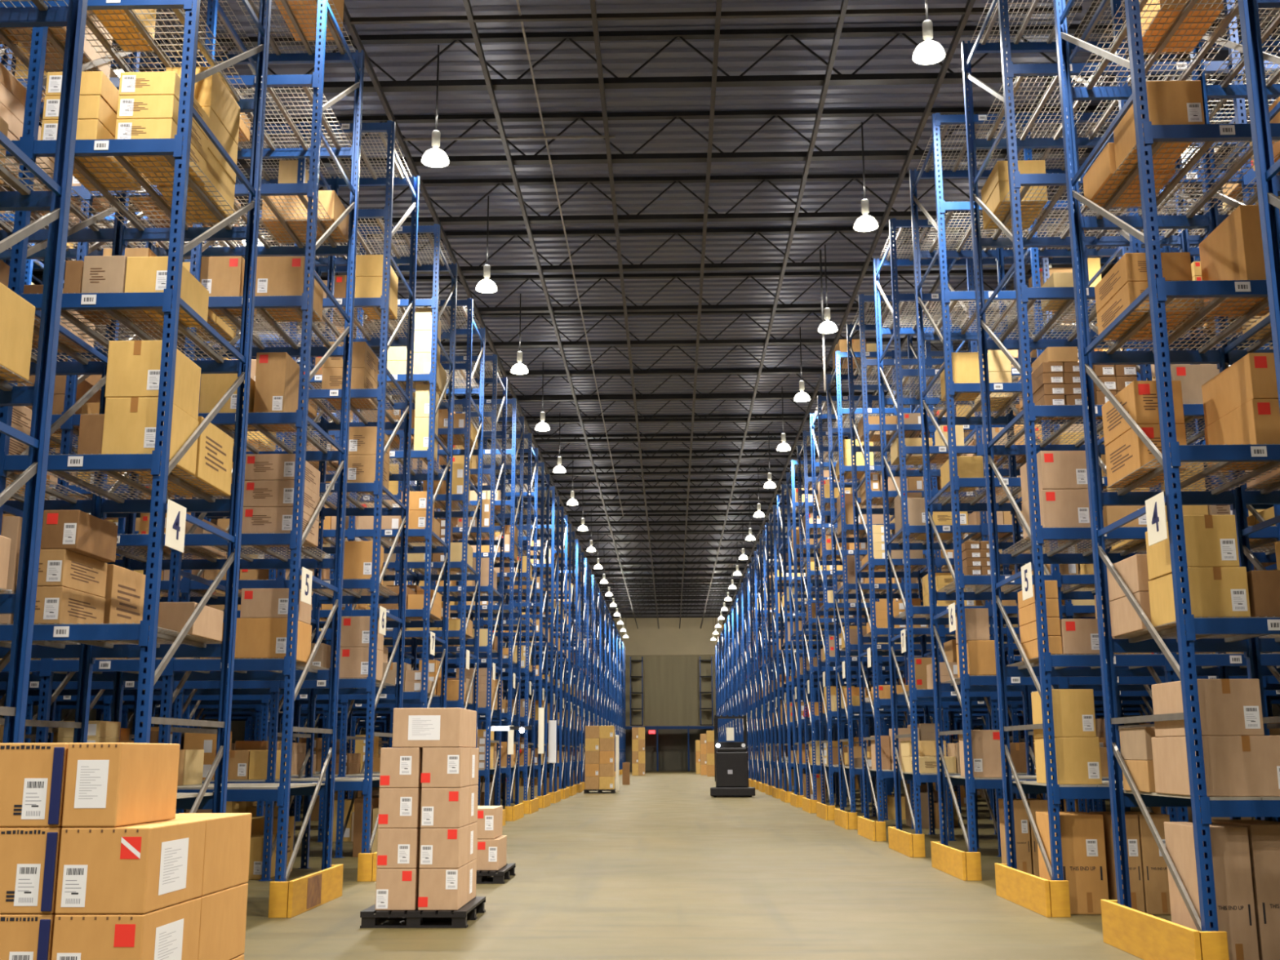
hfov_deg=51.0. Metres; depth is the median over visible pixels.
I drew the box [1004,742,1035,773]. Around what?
carton
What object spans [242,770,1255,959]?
floor
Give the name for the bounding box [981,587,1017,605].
carton
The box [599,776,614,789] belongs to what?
carton
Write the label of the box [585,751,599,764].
carton
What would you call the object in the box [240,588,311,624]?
carton
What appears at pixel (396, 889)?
carton
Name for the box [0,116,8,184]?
carton
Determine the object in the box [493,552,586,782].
storage rack
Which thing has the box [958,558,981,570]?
carton
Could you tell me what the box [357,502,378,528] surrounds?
carton
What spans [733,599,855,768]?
storage rack
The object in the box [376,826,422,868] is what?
carton
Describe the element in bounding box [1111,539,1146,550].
carton
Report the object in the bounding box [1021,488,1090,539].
carton
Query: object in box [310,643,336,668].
carton
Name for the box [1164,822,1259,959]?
carton
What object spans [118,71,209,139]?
carton
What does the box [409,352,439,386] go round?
carton
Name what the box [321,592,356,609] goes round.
carton
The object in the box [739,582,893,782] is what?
storage rack
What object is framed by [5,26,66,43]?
carton
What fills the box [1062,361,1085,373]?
carton
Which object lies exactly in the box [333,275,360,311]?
carton
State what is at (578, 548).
storage rack
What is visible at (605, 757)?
carton
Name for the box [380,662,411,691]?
carton
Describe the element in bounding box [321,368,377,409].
carton
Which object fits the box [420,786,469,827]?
carton
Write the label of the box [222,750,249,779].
carton
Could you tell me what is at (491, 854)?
carton
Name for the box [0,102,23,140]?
carton
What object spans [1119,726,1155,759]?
carton
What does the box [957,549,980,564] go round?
carton
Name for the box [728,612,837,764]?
storage rack
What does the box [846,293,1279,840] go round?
storage rack
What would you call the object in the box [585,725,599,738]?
carton
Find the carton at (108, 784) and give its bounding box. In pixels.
[62,742,179,826]
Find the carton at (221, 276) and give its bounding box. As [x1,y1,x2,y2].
[200,256,257,316]
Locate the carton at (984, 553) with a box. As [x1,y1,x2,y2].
[980,549,990,558]
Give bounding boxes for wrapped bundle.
[803,706,808,716]
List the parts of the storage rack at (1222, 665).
upright post, upright post, upright post, upright post, upright post, upright post, upright post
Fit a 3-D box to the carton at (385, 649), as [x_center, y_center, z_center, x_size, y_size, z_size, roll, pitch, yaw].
[-4.191,2.761,20.841,0.386,0.359,0.770,0,-12,1]
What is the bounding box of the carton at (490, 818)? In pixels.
[476,805,502,839]
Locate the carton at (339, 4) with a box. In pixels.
[274,0,343,40]
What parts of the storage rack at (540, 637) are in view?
panel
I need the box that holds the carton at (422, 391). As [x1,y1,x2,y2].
[414,384,439,427]
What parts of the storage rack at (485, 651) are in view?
upright post, upright post, upright post, upright post, upright post, upright post, upright post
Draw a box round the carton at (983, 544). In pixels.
[979,541,994,549]
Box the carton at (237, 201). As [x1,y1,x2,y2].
[233,196,240,213]
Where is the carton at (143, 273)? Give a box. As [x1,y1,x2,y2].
[124,256,208,327]
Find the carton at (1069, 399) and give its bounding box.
[1050,395,1088,420]
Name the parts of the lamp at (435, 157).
lamp bulb, hanging rod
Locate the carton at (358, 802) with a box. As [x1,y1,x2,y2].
[352,796,378,857]
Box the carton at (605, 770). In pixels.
[599,763,614,776]
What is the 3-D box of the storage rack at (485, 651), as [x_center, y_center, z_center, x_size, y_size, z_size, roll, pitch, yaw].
[-6.666,2.358,28.746,7.347,9.887,1.849,0,-12,1]
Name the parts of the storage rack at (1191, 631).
upright post, upright post, upright post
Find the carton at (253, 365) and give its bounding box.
[229,359,256,381]
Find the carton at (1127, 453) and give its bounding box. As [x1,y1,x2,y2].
[1105,423,1188,487]
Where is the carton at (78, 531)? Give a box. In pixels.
[40,510,117,562]
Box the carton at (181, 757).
[177,749,184,786]
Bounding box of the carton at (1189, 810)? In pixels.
[1186,806,1252,822]
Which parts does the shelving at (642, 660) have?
upright post, shelf, upright post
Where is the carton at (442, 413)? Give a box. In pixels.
[437,408,455,437]
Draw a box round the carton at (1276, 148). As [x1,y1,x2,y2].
[1268,96,1279,162]
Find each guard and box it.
[268,864,343,918]
[357,852,377,881]
[502,808,506,826]
[504,803,524,821]
[522,797,538,813]
[536,793,551,808]
[548,790,560,803]
[558,787,568,799]
[566,785,576,795]
[573,782,582,792]
[748,778,755,786]
[753,780,761,789]
[758,782,767,792]
[764,784,774,795]
[772,786,782,798]
[780,789,792,802]
[790,793,804,807]
[801,797,817,813]
[816,802,835,820]
[834,808,857,829]
[857,816,886,840]
[888,826,925,857]
[930,841,982,880]
[995,862,1071,917]
[1100,899,1229,959]
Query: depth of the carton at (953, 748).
20.05 m
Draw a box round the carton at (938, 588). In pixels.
[935,586,974,591]
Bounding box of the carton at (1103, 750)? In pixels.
[1099,746,1108,777]
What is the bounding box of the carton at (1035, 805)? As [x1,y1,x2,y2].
[1017,798,1048,877]
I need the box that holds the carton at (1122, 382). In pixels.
[1115,376,1137,391]
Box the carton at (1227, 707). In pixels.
[1151,678,1264,737]
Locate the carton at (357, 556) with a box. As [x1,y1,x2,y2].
[342,541,383,584]
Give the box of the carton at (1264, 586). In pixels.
[1246,569,1279,617]
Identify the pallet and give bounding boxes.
[360,896,485,928]
[475,862,515,884]
[583,788,615,793]
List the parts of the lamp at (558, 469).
hanging rod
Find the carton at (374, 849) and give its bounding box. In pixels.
[371,807,379,853]
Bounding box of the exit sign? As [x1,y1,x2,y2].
[648,730,655,733]
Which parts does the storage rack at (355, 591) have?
upright post, upright post, upright post, upright post, upright post, upright post, upright post, upright post, upright post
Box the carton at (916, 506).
[900,497,929,525]
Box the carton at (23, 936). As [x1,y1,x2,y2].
[0,912,56,959]
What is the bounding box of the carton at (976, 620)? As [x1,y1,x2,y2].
[955,608,990,644]
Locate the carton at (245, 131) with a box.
[238,112,250,141]
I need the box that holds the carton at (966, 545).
[957,541,979,552]
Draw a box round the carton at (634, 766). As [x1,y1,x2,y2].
[631,763,638,775]
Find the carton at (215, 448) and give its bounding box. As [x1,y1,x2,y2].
[145,416,233,496]
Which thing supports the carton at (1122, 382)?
on the carton
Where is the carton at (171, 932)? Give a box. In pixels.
[51,897,201,959]
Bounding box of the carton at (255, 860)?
[248,835,276,879]
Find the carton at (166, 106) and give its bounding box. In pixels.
[116,94,208,162]
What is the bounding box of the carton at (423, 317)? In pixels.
[414,308,440,342]
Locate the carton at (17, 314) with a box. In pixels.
[0,282,35,381]
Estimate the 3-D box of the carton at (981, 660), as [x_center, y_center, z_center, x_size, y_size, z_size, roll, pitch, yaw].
[4.265,2.269,16.942,0.373,0.431,0.700,0,-12,1]
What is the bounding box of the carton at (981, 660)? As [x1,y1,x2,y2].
[955,640,996,678]
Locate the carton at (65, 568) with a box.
[16,549,107,597]
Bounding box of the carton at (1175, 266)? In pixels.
[1094,252,1192,313]
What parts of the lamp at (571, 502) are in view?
hanging rod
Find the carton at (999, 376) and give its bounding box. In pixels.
[974,371,1012,411]
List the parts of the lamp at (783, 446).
hanging rod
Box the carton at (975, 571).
[958,566,981,576]
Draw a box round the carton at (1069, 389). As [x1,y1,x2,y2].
[1064,384,1081,396]
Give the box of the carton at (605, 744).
[599,738,614,751]
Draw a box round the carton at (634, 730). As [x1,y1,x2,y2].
[631,727,638,739]
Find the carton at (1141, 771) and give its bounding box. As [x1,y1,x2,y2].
[1122,760,1155,792]
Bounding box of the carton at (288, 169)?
[278,160,309,183]
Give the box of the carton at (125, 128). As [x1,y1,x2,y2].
[115,118,206,185]
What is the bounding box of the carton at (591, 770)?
[584,764,599,776]
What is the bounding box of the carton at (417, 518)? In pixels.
[400,510,433,531]
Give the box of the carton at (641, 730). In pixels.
[638,727,644,739]
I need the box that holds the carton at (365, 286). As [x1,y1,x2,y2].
[355,276,397,319]
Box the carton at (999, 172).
[981,160,1045,209]
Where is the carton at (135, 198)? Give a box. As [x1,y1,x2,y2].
[128,173,168,217]
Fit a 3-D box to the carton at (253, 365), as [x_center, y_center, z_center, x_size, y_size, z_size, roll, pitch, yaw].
[-5.155,-1.296,17.964,0.487,0.439,0.776,0,-12,1]
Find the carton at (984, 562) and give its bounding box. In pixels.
[980,558,990,567]
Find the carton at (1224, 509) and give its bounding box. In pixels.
[1207,504,1232,515]
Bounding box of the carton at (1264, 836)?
[1211,819,1279,959]
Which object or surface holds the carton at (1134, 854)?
on the floor
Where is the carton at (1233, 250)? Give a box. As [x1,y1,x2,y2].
[1199,204,1279,316]
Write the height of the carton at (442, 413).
0.439 m
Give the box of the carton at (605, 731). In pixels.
[599,725,614,738]
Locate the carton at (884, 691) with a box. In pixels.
[871,684,912,700]
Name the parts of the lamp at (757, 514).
hanging rod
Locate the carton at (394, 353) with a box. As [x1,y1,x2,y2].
[386,346,411,360]
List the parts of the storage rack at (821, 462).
upright post, upright post, upright post, upright post, upright post, upright post, upright post, upright post, upright post, upright post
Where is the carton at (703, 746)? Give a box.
[700,743,706,754]
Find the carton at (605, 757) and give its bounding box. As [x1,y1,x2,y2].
[599,751,614,764]
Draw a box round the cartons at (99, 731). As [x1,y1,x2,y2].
[0,27,1279,841]
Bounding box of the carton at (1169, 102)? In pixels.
[1113,80,1204,172]
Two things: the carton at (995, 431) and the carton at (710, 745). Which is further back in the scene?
the carton at (710, 745)
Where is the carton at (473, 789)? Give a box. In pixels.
[468,785,478,824]
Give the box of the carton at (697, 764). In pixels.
[695,762,700,773]
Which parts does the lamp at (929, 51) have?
hanging rod, lamp bulb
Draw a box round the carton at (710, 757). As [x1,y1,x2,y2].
[706,753,714,764]
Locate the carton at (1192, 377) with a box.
[1152,364,1219,417]
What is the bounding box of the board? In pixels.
[615,735,618,791]
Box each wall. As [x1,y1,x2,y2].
[0,702,365,742]
[374,617,978,771]
[978,634,1279,735]
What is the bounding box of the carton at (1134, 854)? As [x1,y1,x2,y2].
[1088,811,1145,912]
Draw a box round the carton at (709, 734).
[706,730,714,742]
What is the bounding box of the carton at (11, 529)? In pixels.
[0,516,42,624]
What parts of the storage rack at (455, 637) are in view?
upright post, upright post, upright post, upright post, upright post, upright post, upright post, upright post, upright post, upright post, upright post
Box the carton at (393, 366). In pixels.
[386,360,416,388]
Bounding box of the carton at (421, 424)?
[413,417,438,460]
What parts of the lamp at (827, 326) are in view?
hanging rod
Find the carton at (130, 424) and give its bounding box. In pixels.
[101,397,198,475]
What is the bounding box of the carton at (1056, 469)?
[1020,450,1088,503]
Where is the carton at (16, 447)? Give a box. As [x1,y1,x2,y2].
[8,436,29,454]
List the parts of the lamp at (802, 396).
hanging rod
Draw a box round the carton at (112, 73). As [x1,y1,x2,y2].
[110,70,119,90]
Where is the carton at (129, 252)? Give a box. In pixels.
[102,248,156,257]
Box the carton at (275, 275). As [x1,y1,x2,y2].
[254,256,323,321]
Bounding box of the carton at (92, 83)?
[45,71,119,114]
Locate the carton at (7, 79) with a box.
[0,62,26,106]
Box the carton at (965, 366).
[939,352,984,400]
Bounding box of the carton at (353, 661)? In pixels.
[338,647,383,680]
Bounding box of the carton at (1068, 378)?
[1062,373,1080,384]
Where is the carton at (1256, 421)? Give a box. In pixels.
[1204,399,1279,471]
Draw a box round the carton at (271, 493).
[243,480,319,521]
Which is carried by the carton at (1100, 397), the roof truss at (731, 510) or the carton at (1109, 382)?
the carton at (1109, 382)
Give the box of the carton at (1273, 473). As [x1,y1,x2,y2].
[1245,465,1279,488]
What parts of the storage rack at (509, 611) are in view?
upright post, upright post, upright post, upright post, upright post, upright post, upright post, panel, upright post, upright post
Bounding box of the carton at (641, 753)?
[638,751,644,763]
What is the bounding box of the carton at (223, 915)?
[197,883,248,959]
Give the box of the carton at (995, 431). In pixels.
[973,427,1010,445]
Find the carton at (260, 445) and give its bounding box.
[233,440,273,451]
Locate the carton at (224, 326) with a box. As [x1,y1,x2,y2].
[196,315,236,341]
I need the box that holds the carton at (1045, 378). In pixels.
[1027,373,1063,396]
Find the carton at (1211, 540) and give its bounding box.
[1145,515,1239,580]
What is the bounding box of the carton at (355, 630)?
[340,616,383,650]
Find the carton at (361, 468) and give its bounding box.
[346,454,389,493]
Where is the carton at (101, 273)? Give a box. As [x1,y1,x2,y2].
[81,255,152,319]
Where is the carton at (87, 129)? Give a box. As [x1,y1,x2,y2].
[40,119,142,191]
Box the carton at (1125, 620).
[1109,591,1164,636]
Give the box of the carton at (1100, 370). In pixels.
[1085,364,1115,383]
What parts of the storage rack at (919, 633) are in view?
upright post, upright post, upright post, upright post, upright post, upright post, upright post, upright post, upright post, upright post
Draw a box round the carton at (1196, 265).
[1191,261,1201,277]
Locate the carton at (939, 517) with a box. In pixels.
[932,511,968,524]
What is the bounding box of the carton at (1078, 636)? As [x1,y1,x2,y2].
[1059,618,1099,654]
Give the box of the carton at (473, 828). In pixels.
[467,822,477,862]
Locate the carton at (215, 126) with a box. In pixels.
[201,106,237,183]
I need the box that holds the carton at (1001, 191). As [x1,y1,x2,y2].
[982,181,1047,229]
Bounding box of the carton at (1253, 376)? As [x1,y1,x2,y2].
[1201,352,1278,426]
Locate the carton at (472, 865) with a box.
[466,858,476,902]
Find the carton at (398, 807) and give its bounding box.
[377,786,422,827]
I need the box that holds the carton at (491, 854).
[476,835,506,870]
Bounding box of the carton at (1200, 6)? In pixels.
[1132,0,1223,53]
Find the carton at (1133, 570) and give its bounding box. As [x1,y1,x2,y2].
[1106,554,1149,601]
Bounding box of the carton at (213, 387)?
[198,373,262,430]
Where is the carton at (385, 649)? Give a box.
[382,646,388,662]
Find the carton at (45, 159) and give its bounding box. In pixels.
[35,156,54,177]
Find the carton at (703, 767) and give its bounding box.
[700,764,706,775]
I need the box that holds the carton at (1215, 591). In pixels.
[1148,566,1250,627]
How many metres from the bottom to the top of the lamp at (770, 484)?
1.902 m
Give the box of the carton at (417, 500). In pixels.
[401,491,434,516]
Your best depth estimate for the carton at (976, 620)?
16.69 m
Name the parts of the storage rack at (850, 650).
upright post, upright post, upright post, upright post, upright post, upright post, upright post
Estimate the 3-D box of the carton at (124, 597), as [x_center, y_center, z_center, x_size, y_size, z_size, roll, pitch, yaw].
[-4.316,0.999,10.833,0.391,0.542,0.721,0,-12,1]
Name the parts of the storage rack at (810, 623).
upright post, upright post, upright post, upright post, upright post, upright post, upright post, upright post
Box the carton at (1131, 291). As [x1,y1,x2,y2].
[1097,281,1195,340]
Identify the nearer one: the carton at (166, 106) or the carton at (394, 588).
the carton at (166, 106)
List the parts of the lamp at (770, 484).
hanging rod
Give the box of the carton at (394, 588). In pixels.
[378,586,416,608]
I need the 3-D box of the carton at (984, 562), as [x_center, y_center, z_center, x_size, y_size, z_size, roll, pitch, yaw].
[4.382,1.093,17.127,0.179,0.107,0.601,0,-12,1]
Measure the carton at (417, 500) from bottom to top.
0.299 m
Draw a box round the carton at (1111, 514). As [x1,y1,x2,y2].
[1095,505,1146,527]
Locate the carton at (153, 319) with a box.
[129,319,158,324]
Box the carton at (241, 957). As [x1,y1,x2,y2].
[230,954,244,959]
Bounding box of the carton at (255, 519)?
[241,506,319,546]
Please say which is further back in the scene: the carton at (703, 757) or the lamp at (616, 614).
the carton at (703, 757)
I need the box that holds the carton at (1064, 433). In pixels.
[1040,431,1100,444]
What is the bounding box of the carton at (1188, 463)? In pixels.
[1131,462,1205,491]
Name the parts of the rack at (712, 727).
upright post, upright post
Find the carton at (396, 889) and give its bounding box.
[375,866,419,910]
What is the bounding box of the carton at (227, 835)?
[172,813,251,896]
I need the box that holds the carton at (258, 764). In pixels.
[248,750,286,779]
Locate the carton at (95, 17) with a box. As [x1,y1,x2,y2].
[87,9,112,40]
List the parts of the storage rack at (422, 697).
upright post, upright post, upright post, upright post, upright post, upright post, upright post, upright post, upright post, upright post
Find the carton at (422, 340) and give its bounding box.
[413,330,439,364]
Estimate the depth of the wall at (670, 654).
114.82 m
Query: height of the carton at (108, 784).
0.350 m
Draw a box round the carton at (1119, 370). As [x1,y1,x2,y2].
[1114,364,1137,377]
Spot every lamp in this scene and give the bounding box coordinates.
[114,69,123,77]
[421,44,448,167]
[475,195,497,293]
[491,726,531,733]
[511,293,528,374]
[534,362,550,431]
[552,413,565,473]
[566,452,577,505]
[577,483,587,531]
[586,508,595,551]
[594,537,602,568]
[600,573,608,583]
[605,586,612,595]
[609,574,616,606]
[613,608,620,616]
[617,617,622,624]
[620,604,626,631]
[623,613,628,638]
[711,616,715,640]
[712,611,718,634]
[715,600,720,626]
[718,612,724,619]
[720,602,727,610]
[724,567,731,600]
[728,553,736,589]
[733,537,741,575]
[738,517,747,559]
[745,494,755,540]
[753,466,764,517]
[764,431,776,488]
[777,386,791,451]
[794,327,810,401]
[817,244,837,333]
[853,121,878,231]
[912,0,945,64]
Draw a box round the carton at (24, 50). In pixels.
[16,42,30,62]
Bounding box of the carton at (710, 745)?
[706,742,714,753]
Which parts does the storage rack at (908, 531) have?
upright post, upright post, upright post, upright post, upright post, upright post, upright post, upright post, upright post, upright post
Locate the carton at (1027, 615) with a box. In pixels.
[1018,599,1059,626]
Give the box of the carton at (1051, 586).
[1017,580,1057,608]
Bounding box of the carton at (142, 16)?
[92,8,156,50]
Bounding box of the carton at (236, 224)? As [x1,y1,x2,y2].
[185,220,239,227]
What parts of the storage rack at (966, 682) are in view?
upright post, upright post, upright post, upright post, upright post, upright post, upright post, upright post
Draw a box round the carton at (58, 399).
[24,394,81,434]
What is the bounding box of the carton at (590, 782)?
[584,776,599,789]
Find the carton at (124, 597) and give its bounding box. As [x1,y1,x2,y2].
[103,564,145,623]
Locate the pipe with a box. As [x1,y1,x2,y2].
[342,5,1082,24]
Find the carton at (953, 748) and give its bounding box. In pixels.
[946,742,960,773]
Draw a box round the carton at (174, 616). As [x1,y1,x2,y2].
[150,601,223,641]
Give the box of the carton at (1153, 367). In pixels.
[1145,364,1190,377]
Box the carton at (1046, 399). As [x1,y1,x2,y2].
[1035,395,1065,419]
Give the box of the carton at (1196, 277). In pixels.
[1192,275,1204,306]
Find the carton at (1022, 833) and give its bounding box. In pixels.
[998,798,1032,874]
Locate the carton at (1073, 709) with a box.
[1031,688,1096,737]
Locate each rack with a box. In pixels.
[0,0,88,742]
[0,0,271,813]
[0,0,364,881]
[0,120,419,880]
[0,223,457,857]
[54,297,485,842]
[155,354,506,830]
[198,397,524,821]
[244,432,537,805]
[297,462,549,805]
[317,485,559,803]
[348,506,567,789]
[373,524,574,786]
[482,538,581,791]
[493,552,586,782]
[493,564,591,786]
[498,574,595,786]
[498,583,599,771]
[557,591,603,766]
[557,600,606,771]
[557,613,611,778]
[557,618,613,769]
[557,637,622,768]
[558,623,616,771]
[558,633,620,769]
[558,641,623,768]
[570,629,618,741]
[580,645,625,762]
[595,606,608,725]
[625,725,714,771]
[715,644,802,742]
[716,641,719,742]
[718,637,803,743]
[720,632,803,742]
[721,628,824,764]
[723,623,837,742]
[725,617,837,744]
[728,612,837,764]
[730,605,837,768]
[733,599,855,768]
[736,591,856,767]
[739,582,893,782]
[742,573,856,777]
[746,563,893,786]
[751,551,901,789]
[756,537,893,791]
[762,522,962,795]
[768,504,999,796]
[777,484,1024,802]
[786,459,1019,807]
[796,430,1106,813]
[809,394,1145,820]
[826,348,1187,829]
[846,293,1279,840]
[872,216,1279,857]
[909,109,1279,852]
[960,0,1279,880]
[1053,0,1279,931]
[1237,0,1279,411]
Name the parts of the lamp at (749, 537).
hanging rod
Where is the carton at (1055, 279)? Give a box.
[1040,272,1073,311]
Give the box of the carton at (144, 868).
[55,819,205,914]
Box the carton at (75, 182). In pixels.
[69,175,109,211]
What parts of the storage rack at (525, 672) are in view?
upright post, upright post, upright post, upright post, upright post, upright post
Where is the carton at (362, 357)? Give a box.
[322,342,378,382]
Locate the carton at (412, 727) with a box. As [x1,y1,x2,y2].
[392,707,476,747]
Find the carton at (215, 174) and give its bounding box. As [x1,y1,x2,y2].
[156,148,235,222]
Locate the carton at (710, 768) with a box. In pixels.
[706,764,715,776]
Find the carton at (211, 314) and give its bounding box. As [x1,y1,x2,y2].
[182,262,215,322]
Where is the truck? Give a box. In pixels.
[710,715,755,797]
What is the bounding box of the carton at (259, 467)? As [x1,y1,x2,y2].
[244,453,319,496]
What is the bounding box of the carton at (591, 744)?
[585,738,599,751]
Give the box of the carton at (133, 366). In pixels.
[104,340,200,420]
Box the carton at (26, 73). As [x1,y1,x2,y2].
[14,62,47,102]
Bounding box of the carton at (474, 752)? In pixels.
[469,747,479,786]
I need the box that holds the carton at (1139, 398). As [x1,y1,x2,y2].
[1101,380,1184,446]
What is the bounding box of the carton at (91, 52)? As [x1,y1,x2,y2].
[22,30,111,79]
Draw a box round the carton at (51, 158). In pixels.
[37,125,54,164]
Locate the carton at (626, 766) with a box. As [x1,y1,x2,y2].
[622,762,630,784]
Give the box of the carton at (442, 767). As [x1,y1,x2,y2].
[420,747,470,787]
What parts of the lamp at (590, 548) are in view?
hanging rod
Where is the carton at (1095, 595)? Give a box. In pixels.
[1093,595,1151,653]
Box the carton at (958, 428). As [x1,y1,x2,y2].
[934,425,964,445]
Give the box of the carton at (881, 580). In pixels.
[863,568,893,583]
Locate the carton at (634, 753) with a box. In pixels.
[631,751,638,763]
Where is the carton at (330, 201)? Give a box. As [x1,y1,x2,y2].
[261,190,349,242]
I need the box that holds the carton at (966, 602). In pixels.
[936,600,975,605]
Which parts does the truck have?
guard post, mast rail, motor, mast rail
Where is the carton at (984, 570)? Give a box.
[981,566,995,574]
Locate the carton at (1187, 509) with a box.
[1164,505,1208,522]
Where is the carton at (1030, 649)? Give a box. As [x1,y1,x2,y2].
[1021,635,1062,661]
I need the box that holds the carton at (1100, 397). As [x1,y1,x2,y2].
[1080,391,1116,420]
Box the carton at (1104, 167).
[1082,142,1175,207]
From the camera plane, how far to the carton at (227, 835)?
6.62 m
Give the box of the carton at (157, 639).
[128,639,194,658]
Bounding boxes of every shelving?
[630,656,643,725]
[698,656,713,725]
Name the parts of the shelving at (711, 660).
upright post, shelf, upright post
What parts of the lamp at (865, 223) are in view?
hanging rod, lamp bulb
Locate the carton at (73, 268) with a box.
[63,260,111,324]
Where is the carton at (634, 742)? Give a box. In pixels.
[631,739,638,751]
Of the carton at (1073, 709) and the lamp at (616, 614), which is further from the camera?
the lamp at (616, 614)
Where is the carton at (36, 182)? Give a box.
[0,179,49,212]
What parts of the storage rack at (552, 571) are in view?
panel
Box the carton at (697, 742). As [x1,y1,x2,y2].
[695,740,700,751]
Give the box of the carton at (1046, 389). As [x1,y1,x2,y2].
[1032,384,1065,404]
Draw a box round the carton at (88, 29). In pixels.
[84,10,111,55]
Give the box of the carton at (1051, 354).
[1031,346,1078,372]
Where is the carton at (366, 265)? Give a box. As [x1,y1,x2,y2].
[355,254,398,297]
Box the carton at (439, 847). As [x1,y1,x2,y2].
[419,825,468,868]
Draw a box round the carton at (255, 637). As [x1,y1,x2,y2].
[234,617,311,662]
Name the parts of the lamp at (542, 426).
hanging rod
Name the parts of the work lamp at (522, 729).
lamp bulb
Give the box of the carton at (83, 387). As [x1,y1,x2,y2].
[17,374,101,402]
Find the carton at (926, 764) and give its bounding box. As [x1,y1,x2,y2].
[910,756,956,773]
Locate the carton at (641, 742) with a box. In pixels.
[638,739,644,751]
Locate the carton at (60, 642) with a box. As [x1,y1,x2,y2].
[57,641,79,659]
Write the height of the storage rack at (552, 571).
9.880 m
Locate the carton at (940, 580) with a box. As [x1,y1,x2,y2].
[931,575,954,587]
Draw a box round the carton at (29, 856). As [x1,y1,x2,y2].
[0,826,66,913]
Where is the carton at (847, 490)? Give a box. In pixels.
[822,484,851,497]
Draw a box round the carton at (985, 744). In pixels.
[958,729,1002,777]
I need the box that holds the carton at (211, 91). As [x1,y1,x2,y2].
[165,66,239,145]
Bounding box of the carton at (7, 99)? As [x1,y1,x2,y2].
[0,82,25,124]
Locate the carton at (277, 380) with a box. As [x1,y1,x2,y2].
[253,352,299,431]
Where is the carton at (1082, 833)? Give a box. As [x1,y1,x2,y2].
[1035,811,1108,914]
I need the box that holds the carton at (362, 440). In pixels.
[348,426,390,466]
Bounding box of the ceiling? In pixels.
[0,0,1279,616]
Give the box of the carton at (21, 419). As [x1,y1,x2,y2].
[11,405,31,435]
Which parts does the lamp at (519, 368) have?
hanging rod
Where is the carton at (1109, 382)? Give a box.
[1086,376,1116,399]
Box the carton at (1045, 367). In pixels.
[1031,361,1063,383]
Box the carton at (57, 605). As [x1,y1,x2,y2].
[34,586,105,623]
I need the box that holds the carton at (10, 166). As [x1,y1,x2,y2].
[3,158,19,183]
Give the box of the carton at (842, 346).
[836,339,866,359]
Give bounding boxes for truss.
[14,22,1279,93]
[31,269,1035,314]
[32,226,1191,278]
[39,102,1269,168]
[112,38,397,399]
[121,307,1028,348]
[128,173,1223,226]
[217,3,540,538]
[331,391,941,424]
[342,1,617,629]
[371,342,1238,377]
[386,367,1015,401]
[389,429,1191,461]
[389,449,890,475]
[462,0,638,628]
[475,413,1191,444]
[494,502,800,524]
[494,513,798,533]
[495,464,829,489]
[505,491,804,514]
[523,478,803,502]
[543,532,782,551]
[554,523,786,542]
[563,549,778,564]
[564,555,759,571]
[571,560,778,577]
[574,541,782,558]
[577,578,747,593]
[577,588,760,602]
[583,567,774,583]
[583,597,757,610]
[590,0,658,628]
[591,573,763,588]
[591,593,737,606]
[598,583,741,598]
[599,601,734,614]
[608,606,731,617]
[679,0,721,628]
[700,0,848,628]
[720,0,975,628]
[777,0,1102,566]
[889,1,1223,453]
[1101,81,1279,279]
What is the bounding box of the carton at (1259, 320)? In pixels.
[1240,312,1271,339]
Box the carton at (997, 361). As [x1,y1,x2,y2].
[987,350,1011,372]
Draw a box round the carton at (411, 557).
[403,542,432,561]
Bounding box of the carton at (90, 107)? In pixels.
[42,95,116,137]
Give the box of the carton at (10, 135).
[7,130,18,140]
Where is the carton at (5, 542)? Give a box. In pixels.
[0,535,10,589]
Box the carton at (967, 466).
[940,456,983,492]
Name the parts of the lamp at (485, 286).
hanging rod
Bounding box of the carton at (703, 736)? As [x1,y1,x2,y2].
[700,733,706,743]
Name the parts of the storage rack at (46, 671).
upright post, upright post, upright post, upright post, upright post, upright post, upright post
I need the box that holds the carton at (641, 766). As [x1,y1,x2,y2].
[638,763,644,775]
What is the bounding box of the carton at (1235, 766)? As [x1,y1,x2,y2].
[1151,735,1279,796]
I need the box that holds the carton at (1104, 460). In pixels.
[1101,454,1106,488]
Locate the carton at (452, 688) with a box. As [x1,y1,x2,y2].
[436,680,465,702]
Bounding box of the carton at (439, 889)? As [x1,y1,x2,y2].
[417,863,467,910]
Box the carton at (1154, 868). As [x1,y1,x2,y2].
[1124,811,1170,914]
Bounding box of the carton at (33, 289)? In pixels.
[23,284,95,353]
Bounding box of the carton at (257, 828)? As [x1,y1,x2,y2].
[250,816,294,871]
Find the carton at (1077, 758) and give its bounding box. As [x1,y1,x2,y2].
[1034,737,1102,784]
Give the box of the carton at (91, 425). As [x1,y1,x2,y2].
[77,413,119,472]
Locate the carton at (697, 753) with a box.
[695,751,700,762]
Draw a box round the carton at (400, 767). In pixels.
[379,747,422,787]
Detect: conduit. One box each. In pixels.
[403,135,615,141]
[515,0,623,516]
[819,249,826,391]
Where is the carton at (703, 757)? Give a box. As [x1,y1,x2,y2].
[700,754,706,764]
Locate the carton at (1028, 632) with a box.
[1019,617,1060,644]
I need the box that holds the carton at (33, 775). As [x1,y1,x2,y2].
[0,742,69,826]
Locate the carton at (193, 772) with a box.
[182,749,204,785]

